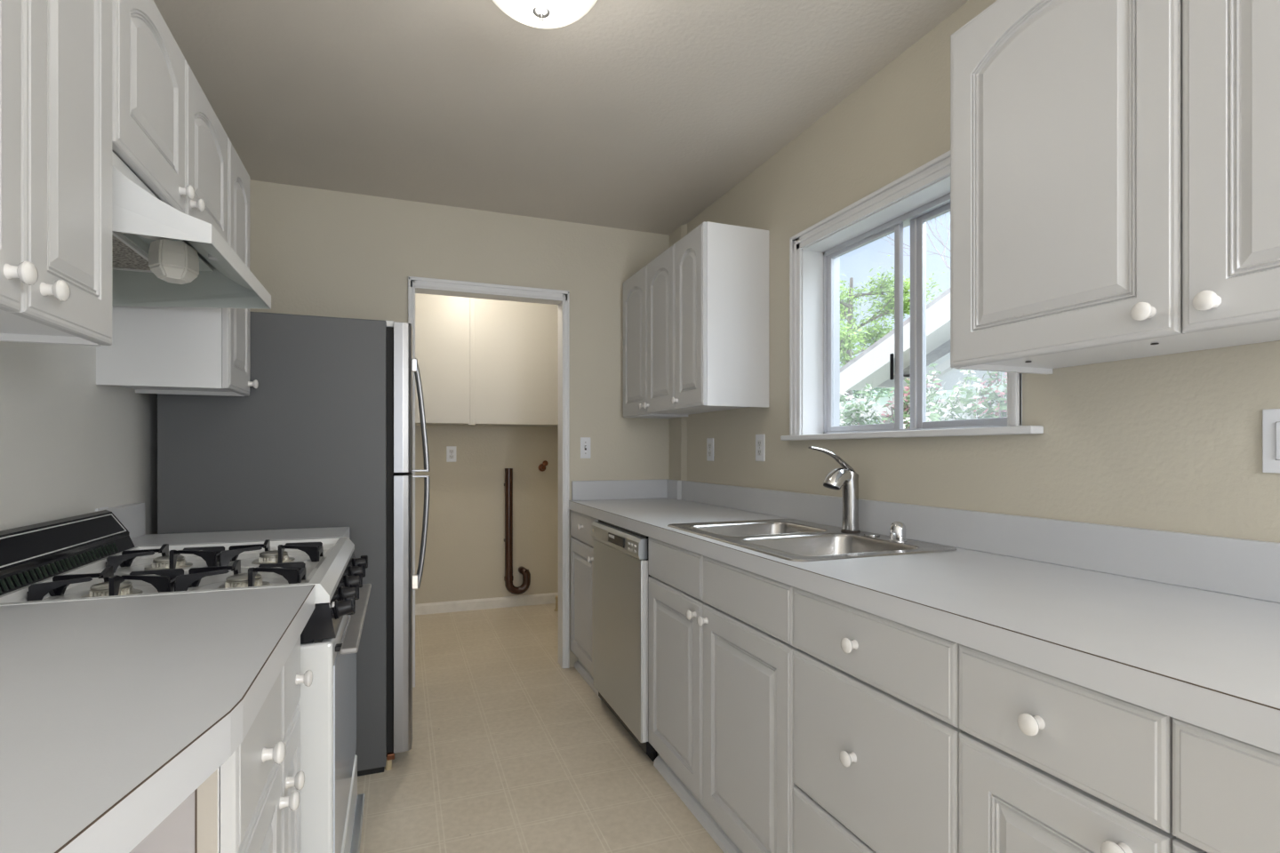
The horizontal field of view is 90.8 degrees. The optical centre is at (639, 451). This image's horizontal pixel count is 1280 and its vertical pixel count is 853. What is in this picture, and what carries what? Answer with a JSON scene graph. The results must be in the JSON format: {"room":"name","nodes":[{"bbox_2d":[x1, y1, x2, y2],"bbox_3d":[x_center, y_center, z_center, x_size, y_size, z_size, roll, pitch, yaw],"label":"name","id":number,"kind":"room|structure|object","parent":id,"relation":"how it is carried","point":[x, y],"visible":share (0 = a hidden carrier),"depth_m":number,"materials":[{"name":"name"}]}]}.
{"room":"kitchen","nodes":[
{"label":"kitchen","id":0,"kind":"room"},
{"bbox_2d":[0,341,157,535],"bbox_3d":[-1.247,-0.035,0.831,0.140,2.440,7.240,0,0,-21],"label":"wall","id":1,"kind":"structure","parent":0,"point":[71,445],"depth_m":1.62,"materials":[{"name":"white paint"}]},
{"bbox_2d":[0,0,111,346],"bbox_3d":[-0.974,-0.566,0.804,0.350,0.758,0.595,0,0,-21],"label":"upper cabinet","id":2,"kind":"object","parent":1,"relation":"attached to","point":[56,55],"visible":1,"depth_m":0.95,"materials":[{"name":"white wood"}]},
{"bbox_2d":[95,506,108,511],"bbox_3d":[-1.538,0.220,1.806,0.008,0.116,0.070,0,0,-21],"label":"outlet","id":3,"kind":"object","parent":1,"relation":"attached to","point":[105,508],"visible":0.09,"depth_m":1.80,"materials":[{"name":"white plastic"}]},
{"bbox_2d":[94,503,144,539],"bbox_3d":[-1.563,0.219,1.904,0.029,0.104,0.286,0,0,-21],"label":"backsplash","id":4,"kind":"structure","parent":1,"relation":"attached to","point":[132,516],"depth_m":1.95,"materials":[{"name":"white laminate"}]},
{"bbox_2d":[112,0,227,242],"bbox_3d":[-1.224,-0.751,1.460,0.350,0.388,0.800,0,0,-21],"label":"upper cabinet","id":5,"kind":"object","parent":1,"relation":"attached to","point":[166,131],"visible":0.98,"depth_m":1.36,"materials":[{"name":"white wood"}]},
{"bbox_2d":[112,151,271,309],"bbox_3d":[-1.174,-0.479,1.478,0.454,0.152,0.793,0,0,-21],"label":"range hood","id":6,"kind":"object","parent":5,"relation":"attached to","point":[163,255],"visible":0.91,"depth_m":1.50,"materials":[{"name":"white metal"}]},
{"bbox_2d":[118,232,199,284],"bbox_3d":[-1.120,-0.459,1.462,0.146,0.112,0.168,0,0,-21],"label":"lamp","id":7,"kind":"object","parent":6,"relation":"attached to","point":[172,260],"depth_m":1.46,"materials":[{"name":"white glass"}]},
{"bbox_2d":[96,136,258,396],"bbox_3d":[-1.420,-0.566,1.977,0.350,0.758,0.295,0,0,-21],"label":"upper cabinet","id":8,"kind":"object","parent":1,"relation":"attached to","point":[162,350],"visible":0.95,"depth_m":1.86,"materials":[{"name":"white wood"}]},
{"bbox_2d":[249,179,669,667],"bbox_3d":[-0.898,-0.035,3.317,2.280,2.440,0.100,0,0,-21],"label":"wall","id":9,"kind":"structure","parent":0,"point":[316,252],"depth_m":3.28,"materials":[{"name":"beige paint"}]},
{"bbox_2d":[408,276,569,687],"bbox_3d":[-0.791,0.156,3.349,0.826,2.058,0.118,0,0,-21],"label":"trim","id":10,"kind":"structure","parent":9,"relation":"attached to","point":[423,285],"depth_m":3.43,"materials":[{"name":"white wood"}]},
{"bbox_2d":[580,437,590,458],"bbox_3d":[-0.300,-0.017,3.483,0.058,0.116,0.016,0,0,-21],"label":"light switch","id":11,"kind":"object","parent":9,"relation":"attached to","point":[585,442],"visible":1,"depth_m":3.48,"materials":[{"name":"white plastic"}]},
{"bbox_2d":[415,424,558,604],"bbox_3d":[-1.427,-0.035,4.710,2.560,2.440,0.140,0,0,-21],"label":"wall","id":12,"kind":"structure","parent":0,"point":[465,553],"depth_m":4.74,"materials":[{"name":"beige paint"}]},
{"bbox_2d":[446,446,455,462],"bbox_3d":[-1.388,0.023,4.646,0.070,0.115,0.008,0,0,-21],"label":"outlet","id":13,"kind":"object","parent":12,"relation":"attached to","point":[451,451],"visible":1,"depth_m":4.64,"materials":[{"name":"white plastic"}]},
{"bbox_2d":[415,293,558,426],"bbox_3d":[-1.346,-0.713,4.495,2.260,1.064,0.320,0,0,-21],"label":"upper cabinet","id":14,"kind":"object","parent":12,"relation":"attached to","point":[482,362],"visible":0.39,"depth_m":4.44,"materials":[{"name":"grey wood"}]},
{"bbox_2d":[415,592,558,615],"bbox_3d":[-1.400,1.146,4.638,2.280,0.078,0.014,0,0,-21],"label":"baseboard","id":15,"kind":"structure","parent":12,"relation":"attached to","point":[453,606],"depth_m":4.72,"materials":[{"name":"white wood"}]},
{"bbox_2d":[504,468,530,594],"bbox_3d":[-0.929,0.608,4.777,0.198,0.957,0.089,0,0,-21],"label":"drain pipe","id":16,"kind":"object","parent":12,"relation":"attached to","point":[508,578],"visible":1,"depth_m":4.72,"materials":[{"name":"brown paint"}]},
{"bbox_2d":[538,460,548,471],"bbox_3d":[-0.745,0.117,4.867,0.067,0.087,0.051,0,0,-21],"label":"water valve","id":17,"kind":"object","parent":12,"relation":"attached to","point":[542,467],"visible":1,"depth_m":4.86,"materials":[{"name":"gold metal"}]},
{"bbox_2d":[357,603,723,852],"bbox_3d":[-0.116,1.235,1.261,2.560,0.100,7.520,0,0,-21],"label":"floor","id":18,"kind":"structure","parent":0,"point":[513,750],"depth_m":2.36,"materials":[{"name":"tile"}]},
{"bbox_2d":[0,510,371,852],"bbox_3d":[-1.046,0.675,1.537,0.694,1.020,0.757,0,0,-21],"label":"stove","id":19,"kind":"object","parent":18,"relation":"on","point":[92,556],"visible":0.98,"depth_m":1.39,"materials":[{"name":"white metal"}]},
{"bbox_2d":[0,536,354,606],"bbox_3d":[-1.033,0.291,1.544,0.566,0.040,0.754,0,0,-21],"label":"cooktop","id":20,"kind":"object","parent":19,"relation":"in","point":[324,564],"depth_m":1.45,"materials":[{"name":"white metal"}]},
{"bbox_2d":[129,635,312,852],"bbox_3d":[-0.857,0.752,0.914,0.638,0.866,0.534,0,0,-21],"label":"base cabinet","id":21,"kind":"object","parent":18,"relation":"on","point":[251,804],"visible":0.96,"depth_m":0.87,"materials":[{"name":"white wood"}]},
{"bbox_2d":[0,584,315,852],"bbox_3d":[-0.720,0.241,0.543,0.638,0.153,1.328,0,0,-21],"label":"countertop","id":22,"kind":"structure","parent":21,"relation":"on","point":[114,712],"depth_m":0.69,"materials":[{"name":"white laminate"}]},
{"bbox_2d":[157,312,429,776],"bbox_3d":[-1.322,0.349,2.574,0.853,1.672,0.748,0,0,-21],"label":"refrigerator","id":23,"kind":"object","parent":18,"relation":"on","point":[324,439],"visible":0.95,"depth_m":2.26,"materials":[{"name":"grey metal"}]},
{"bbox_2d":[553,595,558,611],"bbox_3d":[-0.607,1.130,4.691,0.064,0.110,0.063,0,0,-21],"label":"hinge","id":24,"kind":"object","parent":18,"relation":"on","point":[556,596],"visible":0.56,"depth_m":4.67,"materials":[{"name":"gold rubber"}]},
{"bbox_2d":[570,510,601,700],"bbox_3d":[-0.026,0.752,3.325,0.635,0.866,0.495,0,0,-21],"label":"base cabinet","id":25,"kind":"object","parent":18,"relation":"on","point":[581,540],"visible":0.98,"depth_m":3.22,"materials":[{"name":"white wood"}]},
{"bbox_2d":[591,520,657,761],"bbox_3d":[0.151,0.755,2.775,0.584,0.860,0.637,0,0,-21],"label":"dishwasher","id":26,"kind":"object","parent":18,"relation":"on","point":[621,575],"visible":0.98,"depth_m":2.57,"materials":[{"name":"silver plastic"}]},
{"bbox_2d":[648,536,797,852],"bbox_3d":[0.464,0.752,2.036,0.635,0.866,0.933,0,0,-21],"label":"base cabinet","id":27,"kind":"object","parent":18,"relation":"on","point":[721,635],"visible":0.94,"depth_m":1.81,"materials":[{"name":"white wood"}]},
{"bbox_2d":[793,587,962,852],"bbox_3d":[0.714,0.752,1.379,0.635,0.866,0.473,0,0,-21],"label":"base cabinet","id":28,"kind":"object","parent":18,"relation":"on","point":[876,732],"visible":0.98,"depth_m":1.24,"materials":[{"name":"white wood"}]},
{"bbox_2d":[958,644,1177,852],"bbox_3d":[0.853,0.752,1.012,0.635,0.866,0.312,0,0,-21],"label":"base cabinet","id":29,"kind":"object","parent":18,"relation":"on","point":[1047,764],"visible":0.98,"depth_m":0.90,"materials":[{"name":"white wood"}]},
{"bbox_2d":[1172,717,1279,852],"bbox_3d":[1.013,0.752,0.592,0.635,0.866,0.587,0,0,-21],"label":"base cabinet","id":30,"kind":"object","parent":18,"relation":"on","point":[1226,790],"visible":0.91,"depth_m":0.71,"materials":[{"name":"white wood"}]},
{"bbox_2d":[568,479,1279,754],"bbox_3d":[0.530,0.241,1.897,0.618,0.153,3.569,0,0,-21],"label":"countertop","id":31,"kind":"structure","parent":30,"relation":"on","point":[1180,626],"depth_m":1.22,"materials":[{"name":"white laminate"}]},
{"bbox_2d":[667,519,956,561],"bbox_3d":[0.485,0.324,2.009,0.540,0.226,0.820,0,0,-21],"label":"sink","id":32,"kind":"object","parent":31,"relation":"in","point":[790,540],"depth_m":2.01,"materials":[{"name":"grey metal"}]},
{"bbox_2d":[864,533,879,536],"bbox_3d":[0.733,0.266,1.996,0.048,0.005,0.048,0,0,-21],"label":"cover","id":33,"kind":"object","parent":32,"relation":"on","point":[865,534],"visible":1,"depth_m":1.99,"materials":[{"name":"grey metal"}]},
{"bbox_2d":[808,446,860,533],"bbox_3d":[0.638,0.127,2.072,0.191,0.283,0.060,0,0,-21],"label":"faucet","id":34,"kind":"object","parent":31,"relation":"on","point":[845,477],"visible":1,"depth_m":2.07,"materials":[{"name":"grey metal"}]},
{"bbox_3d":[-1.290,0.752,2.007,0.605,0.866,0.280,0,0,-21],"label":"base cabinet","id":35,"kind":"object","parent":18,"relation":"on","visible":0},
{"bbox_2d":[94,503,349,546],"bbox_3d":[-1.282,0.242,2.011,0.630,0.151,0.286,0,0,-21],"label":"countertop","id":36,"kind":"structure","parent":35,"relation":"on","point":[132,516],"depth_m":1.98,"materials":[{"name":"white laminate"}]},
{"bbox_2d":[153,0,968,235],"bbox_3d":[-0.116,-1.305,1.261,2.560,0.100,7.520,0,0,-21],"label":"ceiling","id":37,"kind":"structure","parent":0,"point":[641,116],"depth_m":2.18,"materials":[{"name":"paint"}]},
{"bbox_2d":[492,0,596,28],"bbox_3d":[-0.250,-1.171,1.601,0.330,0.168,0.330,0,0,-21],"label":"ceiling light","id":38,"kind":"object","parent":37,"relation":"attached to","point":[535,13],"visible":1,"depth_m":1.61,"materials":[{"name":"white glass"}]},
{"bbox_2d":[687,0,1279,543],"bbox_3d":[1.015,-0.035,1.691,0.140,2.440,7.240,0,0,-21],"label":"wall","id":39,"kind":"structure","parent":0,"point":[1172,442],"depth_m":1.72,"materials":[{"name":"beige paint"}]},
{"bbox_2d":[669,224,687,480],"bbox_3d":[0.214,-0.035,3.575,0.018,2.440,0.210,0,0,-21],"label":"trim","id":40,"kind":"structure","parent":39,"relation":"attached to","point":[677,426],"depth_m":3.54,"materials":[{"name":"beige paint"}]},
{"bbox_2d":[623,221,769,418],"bbox_3d":[0.208,-0.566,3.128,0.345,0.758,1.039,0,0,-21],"label":"upper cabinet","id":41,"kind":"object","parent":39,"relation":"attached to","point":[696,317],"visible":1,"depth_m":2.69,"materials":[{"name":"white wood"}]},
{"bbox_2d":[706,438,713,461],"bbox_3d":[0.358,-0.007,3.212,0.008,0.116,0.070,0,0,-21],"label":"outlet","id":42,"kind":"object","parent":39,"relation":"attached to","point":[709,441],"visible":1,"depth_m":3.21,"materials":[{"name":"white plastic"}]},
{"bbox_2d":[755,434,765,461],"bbox_3d":[0.527,-0.014,2.768,0.008,0.118,0.070,0,0,-21],"label":"outlet","id":43,"kind":"object","parent":39,"relation":"attached to","point":[760,439],"visible":1,"depth_m":2.76,"materials":[{"name":"white plastic"}]},
{"bbox_2d":[757,440,761,447],"bbox_3d":[0.524,-0.034,2.767,0.002,0.029,0.033,0,0,-21],"label":"socket","id":44,"kind":"object","parent":43,"relation":"attached to","point":[759,442],"depth_m":2.77,"materials":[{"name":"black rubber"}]},
{"bbox_2d":[757,448,761,455],"bbox_3d":[0.524,0.005,2.767,0.002,0.029,0.033,0,0,-21],"label":"socket","id":45,"kind":"object","parent":43,"relation":"attached to","point":[759,451],"depth_m":2.77,"materials":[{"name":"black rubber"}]},
{"bbox_2d":[780,150,1043,440],"bbox_3d":[0.857,-0.449,2.078,0.210,0.813,1.084,0,0,-21],"label":"window","id":46,"kind":"structure","parent":39,"relation":"in","point":[921,196],"depth_m":2.19,"materials":[{"name":"white"}]},
{"bbox_2d":[571,479,1279,603],"bbox_3d":[0.539,0.218,1.900,0.599,0.106,3.569,0,0,-21],"label":"backsplash","id":47,"kind":"structure","parent":39,"relation":"attached to","point":[1238,567],"depth_m":1.55,"materials":[{"name":"white laminate"}]},
{"bbox_2d":[950,0,1279,375],"bbox_3d":[0.995,-0.566,1.058,0.345,0.758,0.910,0,0,-21],"label":"upper cabinet","id":48,"kind":"object","parent":39,"relation":"attached to","point":[1115,164],"visible":1,"depth_m":1.11,"materials":[{"name":"white wood"}]},
{"bbox_2d":[1262,408,1279,473],"bbox_3d":[1.152,-0.018,1.121,0.010,0.116,0.074,0,0,-21],"label":"light switch","id":49,"kind":"object","parent":39,"relation":"attached to","point":[1270,417],"visible":1,"depth_m":1.14,"materials":[{"name":"white plastic"}]},
{"label":"outside","id":50,"kind":"structure","parent":0,"visible":0},
{"bbox_3d":[14.550,1.685,20.511,38.220,0.100,52.000,0,0,-21],"label":"ground","id":51,"kind":"structure","parent":50,"visible":0},
{"bbox_2d":[840,383,881,425],"bbox_3d":[1.706,0.596,5.340,0.849,2.352,0.843,0,0,-21],"label":"flowering bush","id":52,"kind":"object","parent":51,"relation":"on","point":[848,415],"visible":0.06,"depth_m":5.25,"materials":[{"name":"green plant"}]},
{"bbox_2d":[840,255,945,425],"bbox_3d":[4.154,-1.009,12.611,4.701,5.298,4.810,0,0,39],"label":"leafy tree","id":53,"kind":"object","parent":51,"relation":"on","point":[847,338],"visible":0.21,"depth_m":12.06,"materials":[{"name":"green plant"}]},
{"bbox_2d":[878,360,943,427],"bbox_3d":[2.530,0.527,5.807,0.714,2.692,0.758,0,0,-21],"label":"flowering bush","id":54,"kind":"object","parent":51,"relation":"on","point":[906,393],"visible":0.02,"depth_m":5.72,"materials":[{"name":"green plant"}]},
{"bbox_2d":[878,211,950,269],"bbox_3d":[9.761,-4.351,14.494,7.962,11.971,7.689,0,0,-1],"label":"bare tree","id":55,"kind":"object","parent":51,"relation":"on","point":[929,228],"visible":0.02,"depth_m":16.90,"materials":[{"name":"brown plant"}]},
{"bbox_2d":[840,288,1007,420],"bbox_3d":[7.888,-0.751,4.551,6.820,4.772,11.360,0,0,-21],"label":"house","id":56,"kind":"structure","parent":51,"relation":"on","point":[871,366],"depth_m":7.71,"materials":[{"name":"white paint"}]},
{"bbox_2d":[840,384,1007,423],"bbox_3d":[2.869,0.490,7.029,0.640,2.290,2.700,0,0,-21],"label":"bush","id":57,"kind":"object","parent":51,"relation":"on","point":[883,402],"visible":0.11,"depth_m":6.72,"materials":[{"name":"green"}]},
{"bbox_2d":[903,369,986,429],"bbox_3d":[2.025,0.641,4.246,0.875,2.420,0.881,0,0,29],"label":"flowering bush","id":58,"kind":"object","parent":51,"relation":"on","point":[946,412],"visible":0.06,"depth_m":4.17,"materials":[{"name":"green plant"}]},
{"bbox_2d":[971,371,1007,419],"bbox_3d":[2.794,0.571,4.854,0.805,2.598,0.781,0,0,-21],"label":"flowering bush","id":59,"kind":"object","parent":51,"relation":"on","point":[1001,408],"visible":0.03,"depth_m":4.88,"materials":[{"name":"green plant"}]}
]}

